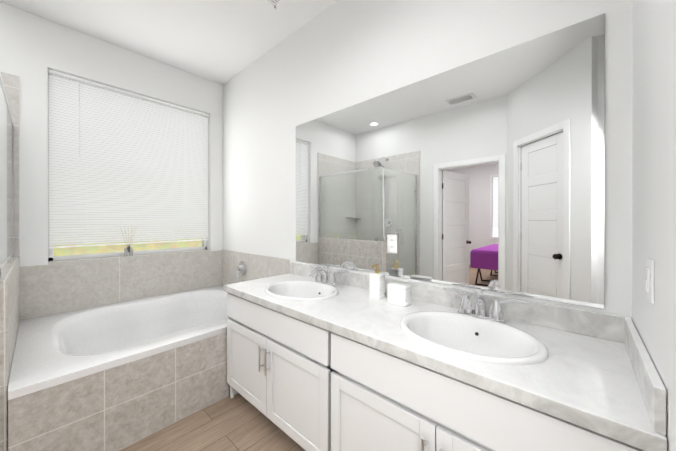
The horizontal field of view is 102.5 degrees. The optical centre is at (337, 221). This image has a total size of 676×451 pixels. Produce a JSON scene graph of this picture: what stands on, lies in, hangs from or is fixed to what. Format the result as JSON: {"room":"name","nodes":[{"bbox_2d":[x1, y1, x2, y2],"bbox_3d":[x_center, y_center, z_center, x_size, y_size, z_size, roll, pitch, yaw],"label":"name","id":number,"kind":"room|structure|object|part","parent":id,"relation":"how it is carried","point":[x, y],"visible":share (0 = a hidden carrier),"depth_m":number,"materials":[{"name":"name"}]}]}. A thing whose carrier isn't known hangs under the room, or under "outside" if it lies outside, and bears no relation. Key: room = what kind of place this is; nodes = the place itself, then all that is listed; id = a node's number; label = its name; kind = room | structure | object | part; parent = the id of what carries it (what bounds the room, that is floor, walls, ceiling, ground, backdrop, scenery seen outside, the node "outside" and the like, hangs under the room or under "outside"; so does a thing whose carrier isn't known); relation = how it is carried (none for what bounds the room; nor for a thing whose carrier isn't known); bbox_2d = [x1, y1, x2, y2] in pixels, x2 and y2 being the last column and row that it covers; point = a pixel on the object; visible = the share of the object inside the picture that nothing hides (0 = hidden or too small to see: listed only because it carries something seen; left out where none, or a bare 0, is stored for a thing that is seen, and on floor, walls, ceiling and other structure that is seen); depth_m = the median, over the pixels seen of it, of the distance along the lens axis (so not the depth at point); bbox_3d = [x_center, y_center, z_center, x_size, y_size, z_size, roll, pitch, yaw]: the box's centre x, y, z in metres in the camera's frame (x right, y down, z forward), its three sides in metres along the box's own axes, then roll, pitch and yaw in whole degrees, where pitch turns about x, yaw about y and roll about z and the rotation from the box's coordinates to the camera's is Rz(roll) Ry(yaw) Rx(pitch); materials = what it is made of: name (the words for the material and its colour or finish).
{"room":"bathroom","nodes":[
{"label":"bathroom","id":0,"kind":"room"},
{"bbox_2d":[0,257,19,450],"bbox_3d":[-2.133,0.811,1.722,1.296,1.040,0.110,0,0,42],"label":"wall","id":1,"kind":"structure","parent":0,"point":[9,302],"depth_m":1.33,"materials":[{"name":"tile"}]},
{"bbox_2d":[0,2,222,266],"bbox_3d":[-2.473,-0.196,2.521,0.260,3.050,3.003,0,0,42],"label":"wall","id":2,"kind":"structure","parent":0,"point":[24,46],"depth_m":2.35,"materials":[{"name":"white paint"}]},
{"bbox_2d":[1,72,19,256],"bbox_3d":[-2.617,-0.441,2.158,0.012,1.459,0.110,0,0,42],"label":"tiled wall","id":3,"kind":"structure","parent":2,"relation":"attached to","point":[11,83],"depth_m":2.18,"materials":[{"name":"beige tile"}]},
{"bbox_2d":[120,226,136,256],"bbox_3d":[-2.115,0.203,2.742,0.074,0.300,0.134,0,0,42],"label":"reed diffuser","id":4,"kind":"object","parent":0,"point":[128,250],"visible":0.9,"depth_m":2.73,"materials":[{"name":"clear glass"}]},
{"bbox_2d":[0,0,337,84],"bbox_3d":[-0.667,-1.767,0.774,5.358,0.100,3.163,0,0,42],"label":"ceiling","id":5,"kind":"structure","parent":0,"point":[221,42],"depth_m":2.39,"materials":[{"name":"white paint"}]},
{"bbox_2d":[264,0,283,7],"bbox_3d":[-0.493,-1.714,2.011,0.240,0.012,0.240,0,0,42],"label":"ceiling vent","id":6,"kind":"object","parent":5,"relation":"in","point":[275,3],"visible":1,"depth_m":2.12,"materials":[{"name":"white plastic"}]},
{"bbox_2d":[118,393,304,450],"bbox_3d":[-0.667,1.383,0.781,5.358,0.100,3.163,0,0,42],"label":"floor","id":7,"kind":"structure","parent":0,"point":[238,422],"depth_m":1.70,"materials":[{"name":"brown wood"}]},
{"bbox_2d":[8,332,228,450],"bbox_3d":[-1.505,1.082,2.348,1.376,0.496,1.648,0,0,42],"label":"wall","id":8,"kind":"structure","parent":7,"relation":"on","point":[117,408],"depth_m":1.59,"materials":[{"name":"tile"}]},
{"bbox_2d":[8,284,228,399],"bbox_3d":[-1.505,1.003,2.347,1.384,0.419,1.656,0,0,42],"label":"tub","id":9,"kind":"object","parent":8,"relation":"in","point":[52,350],"visible":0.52,"depth_m":2.22,"materials":[{"name":"ceramic"}]},
{"bbox_2d":[224,290,659,450],"bbox_3d":[0.144,0.929,1.545,2.134,0.804,0.656,0,0,42],"label":"bathroom vanity","id":10,"kind":"object","parent":7,"relation":"on","point":[320,358],"depth_m":1.18,"materials":[{"name":"paint"}]},
{"bbox_2d":[224,274,666,450],"bbox_3d":[0.146,0.505,1.557,2.148,0.045,0.634,0,0,42],"label":"countertop","id":11,"kind":"structure","parent":10,"relation":"on","point":[590,380],"depth_m":0.91,"materials":[{"name":"white stone"}]},
{"bbox_2d":[248,278,355,305],"bbox_3d":[-0.256,0.553,1.887,0.570,0.177,0.450,0,0,42],"label":"sink","id":12,"kind":"object","parent":11,"relation":"in","point":[300,291],"depth_m":2.01,"materials":[{"name":"white ceramic"}]},
{"bbox_2d":[308,266,347,285],"bbox_3d":[-0.136,0.406,2.020,0.392,0.148,0.212,0,0,42],"label":"faucet","id":13,"kind":"object","parent":11,"relation":"on","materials":[{"name":"silver metal"}]},
{"bbox_2d":[369,264,384,298],"bbox_3d":[0.247,0.377,1.723,0.082,0.208,0.088,0,0,42],"label":"soap dispenser","id":14,"kind":"object","parent":11,"relation":"on","point":[377,284],"visible":1,"depth_m":1.70,"materials":[{"name":"white ceramic"}]},
{"bbox_2d":[387,282,410,306],"bbox_3d":[0.358,0.424,1.592,0.130,0.114,0.083,0,0,42],"label":"toothbrush holder","id":15,"kind":"object","parent":11,"relation":"on","point":[399,293],"visible":1,"depth_m":1.55,"materials":[{"name":"white ceramic"}]},
{"bbox_2d":[376,302,555,385],"bbox_3d":[0.543,0.554,1.163,0.570,0.177,0.450,0,0,42],"label":"sink","id":16,"kind":"object","parent":11,"relation":"in","point":[516,348],"depth_m":1.22,"materials":[{"name":"white ceramic"}]},
{"bbox_2d":[440,286,531,321],"bbox_3d":[0.663,0.408,1.296,0.392,0.148,0.212,0,0,42],"label":"faucet","id":17,"kind":"object","parent":11,"relation":"on","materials":[{"name":"silver metal"}]},
{"bbox_2d":[223,0,631,318],"bbox_3d":[-0.053,-0.195,2.261,3.676,3.050,0.140,0,0,42],"label":"wall","id":18,"kind":"structure","parent":0,"point":[338,55],"depth_m":1.90,"materials":[{"name":"white paint"}]},
{"bbox_2d":[222,249,289,284],"bbox_3d":[-0.956,0.691,2.977,1.356,0.675,0.012,0,0,42],"label":"wall tile","id":19,"kind":"structure","parent":18,"relation":"attached to","point":[258,266],"depth_m":2.97,"materials":[{"name":"beige tile"}]},
{"bbox_2d":[236,261,245,282],"bbox_3d":[-1.137,0.599,3.017,0.156,0.298,0.172,0,0,42],"label":"tub valve","id":20,"kind":"object","parent":19,"relation":"attached to","point":[241,267],"visible":0.62,"depth_m":3.04,"materials":[{"name":"silver metal"}]},
{"bbox_2d":[296,13,604,308],"bbox_3d":[0.356,-0.248,1.783,1.992,1.214,0.014,0,0,42],"label":"mirror","id":21,"kind":"object","parent":18,"relation":"attached to","point":[486,173],"visible":1,"depth_m":1.44,"materials":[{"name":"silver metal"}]},
{"bbox_2d":[386,233,398,254],"bbox_3d":[0.356,0.148,1.780,0.094,0.140,0.008,0,0,42],"label":"electrical outlet","id":22,"kind":"object","parent":21,"relation":"attached to","point":[392,239],"depth_m":1.78,"materials":[{"name":"white plastic"}]},
{"bbox_2d":[289,262,630,341],"bbox_3d":[0.353,0.429,1.784,2.148,0.105,0.020,0,0,42],"label":"backsplash","id":23,"kind":"structure","parent":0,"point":[595,324],"depth_m":1.23,"materials":[{"name":"grey stone"}]},
{"bbox_2d":[632,0,675,450],"bbox_3d":[0.838,-0.192,0.612,0.140,3.050,1.108,0,0,42],"label":"wall","id":24,"kind":"structure","parent":0,"point":[654,130],"depth_m":0.71,"materials":[{"name":"white paint"}]},
{"bbox_2d":[624,318,665,433],"bbox_3d":[0.932,0.431,0.839,0.020,0.105,0.602,0,0,42],"label":"backsplash","id":25,"kind":"structure","parent":24,"relation":"attached to","point":[650,385],"depth_m":0.71,"materials":[{"name":"white stone"}]},
{"bbox_2d":[644,258,653,302],"bbox_3d":[0.866,0.163,0.757,0.012,0.116,0.072,0,0,42],"label":"switch plate","id":26,"kind":"object","parent":24,"relation":"attached to","point":[649,284],"visible":1,"depth_m":0.74,"materials":[{"name":"white plastic"}]},
{"bbox_3d":[-2.118,0.849,2.916,0.260,0.959,1.364,0,0,42],"label":"wall","id":27,"kind":"structure","parent":0,"visible":0},
{"bbox_2d":[20,250,221,319],"bbox_3d":[-2.057,0.699,2.780,0.012,0.659,1.780,0,0,42],"label":"wall tile","id":28,"kind":"structure","parent":27,"relation":"attached to","point":[53,289],"depth_m":2.62,"materials":[{"name":"beige tile"}]},
{"bbox_2d":[48,69,208,260],"bbox_3d":[-2.093,-0.482,2.891,0.136,1.672,1.364,0,0,42],"label":"window blind","id":29,"kind":"structure","parent":27,"relation":"in","point":[123,146],"depth_m":2.73,"materials":[{"name":"paint"}]},
{"bbox_3d":[-2.115,-0.483,2.910,0.006,1.602,1.294,0,0,42],"label":"glass","id":30,"kind":"part","parent":29,"relation":"part of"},
{"bbox_2d":[48,249,210,264],"bbox_3d":[-2.078,0.361,2.879,0.177,0.016,1.364,0,0,42],"label":"window sill","id":31,"kind":"structure","parent":27,"relation":"on","point":[113,257],"depth_m":2.70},
{"label":"outside","id":32,"kind":"structure","parent":0,"visible":0},
{"bbox_2d":[53,188,201,255],"bbox_3d":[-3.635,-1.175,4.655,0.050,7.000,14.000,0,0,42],"label":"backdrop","id":33,"kind":"structure","parent":32,"point":[118,248],"depth_m":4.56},
{"bbox_3d":[-2.001,1.283,0.903,0.100,0.100,0.929,0,0,42],"label":"trim","id":34,"kind":"structure","parent":0,"visible":0},
{"bbox_2d":[0,72,13,277],"bbox_3d":[-2.430,0.230,1.348,1.353,2.000,1.013,0,0,42],"label":"glass","id":35,"kind":"object","parent":34,"relation":"on","point":[6,189],"visible":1,"depth_m":1.71,"materials":[{"name":"clear glass"}]}
]}

